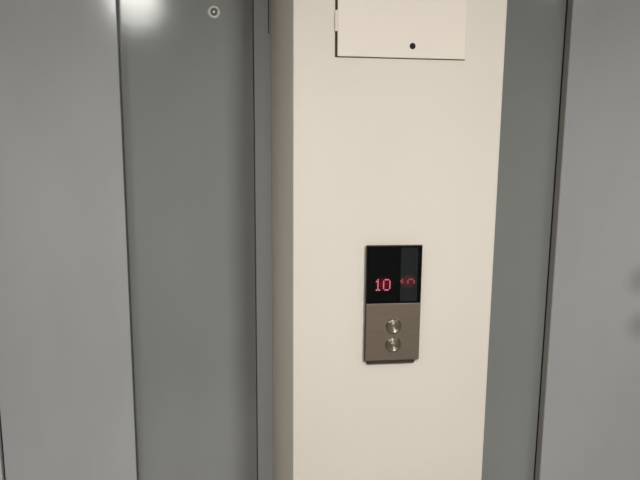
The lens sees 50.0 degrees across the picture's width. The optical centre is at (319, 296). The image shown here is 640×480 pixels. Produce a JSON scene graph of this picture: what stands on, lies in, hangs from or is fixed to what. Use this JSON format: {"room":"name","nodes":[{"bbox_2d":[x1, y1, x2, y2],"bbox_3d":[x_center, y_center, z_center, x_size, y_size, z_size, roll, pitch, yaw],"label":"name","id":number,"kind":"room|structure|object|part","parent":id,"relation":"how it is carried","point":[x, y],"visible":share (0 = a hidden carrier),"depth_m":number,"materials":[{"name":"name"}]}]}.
{"room":"elevator lobby","nodes":[
{"label":"elevator lobby","id":0,"kind":"room"},
{"bbox_2d":[271,0,506,479],"bbox_3d":[0.118,-0.079,1.795,0.450,2.500,0.600,-1,11,-9],"label":"wall","id":1,"kind":"structure","parent":0,"point":[365,151],"depth_m":1.49,"materials":[{"name":"beige paint"}]},
{"bbox_2d":[364,245,422,363],"bbox_3d":[0.159,0.018,1.502,0.125,0.265,0.016,-1,11,-9],"label":"panel","id":2,"kind":"object","parent":1,"relation":"attached to","point":[393,273],"visible":1,"depth_m":1.50,"materials":[{"name":"brushed steel"},{"name":"black display glass"}]},
{"bbox_3d":[0.161,0.077,1.510,0.122,0.128,0.001,-1,11,-9],"label":"button plate","id":3,"kind":"part","parent":2,"relation":"part of","materials":[{"name":"silver metal"}]},
{"bbox_2d":[334,0,466,59],"bbox_3d":[0.166,-0.677,1.378,0.278,0.378,0.008,-2,11,-9],"label":"hatch","id":4,"kind":"object","parent":1,"relation":"attached to","point":[390,29],"visible":1,"depth_m":1.40,"materials":[{"name":"beige paint"}]},
{"bbox_2d":[481,0,639,479],"bbox_3d":[0.704,0.065,2.157,0.718,2.094,0.126,-1,11,-9],"label":"door","id":5,"kind":"structure","parent":1,"relation":"in","point":[563,385],"depth_m":2.09,"materials":[{"name":"metal"}]},
{"bbox_3d":[0.536,0.064,2.135,0.376,2.086,0.025,-1,11,-9],"label":"slow panel","id":6,"kind":"part","parent":5,"relation":"part of","materials":[{"name":"metal"}]},
{"bbox_3d":[0.884,0.064,2.148,0.356,2.086,0.030,-1,11,-9],"label":"fast panel","id":7,"kind":"part","parent":5,"relation":"part of","materials":[{"name":"metal"}]},
{"bbox_3d":[0.078,-0.126,2.050,3.950,2.500,0.076,-1,11,-9],"label":"wall","id":8,"kind":"structure","parent":0,"visible":0},
{"bbox_2d":[0,0,257,479],"bbox_3d":[-0.542,0.091,1.965,0.718,2.094,0.126,-1,11,-9],"label":"door","id":9,"kind":"structure","parent":8,"relation":"in","point":[128,327],"depth_m":1.89,"materials":[{"name":"metal"}]},
{"bbox_3d":[-0.710,0.098,1.903,0.359,2.086,0.030,-1,11,-9],"label":"fast panel","id":10,"kind":"part","parent":9,"relation":"part of","materials":[{"name":"metal"}]},
{"bbox_3d":[-0.376,0.083,1.994,0.376,2.086,0.025,-1,11,-9],"label":"slow panel","id":11,"kind":"part","parent":9,"relation":"part of","materials":[{"name":"metal"}]},
{"bbox_2d":[0,0,272,479],"bbox_3d":[-0.554,0.057,1.956,0.834,2.165,0.130,-1,11,-9],"label":"door frame","id":12,"kind":"structure","parent":8,"relation":"attached to","point":[261,8],"depth_m":1.96,"materials":[{"name":"metal"}]}
]}

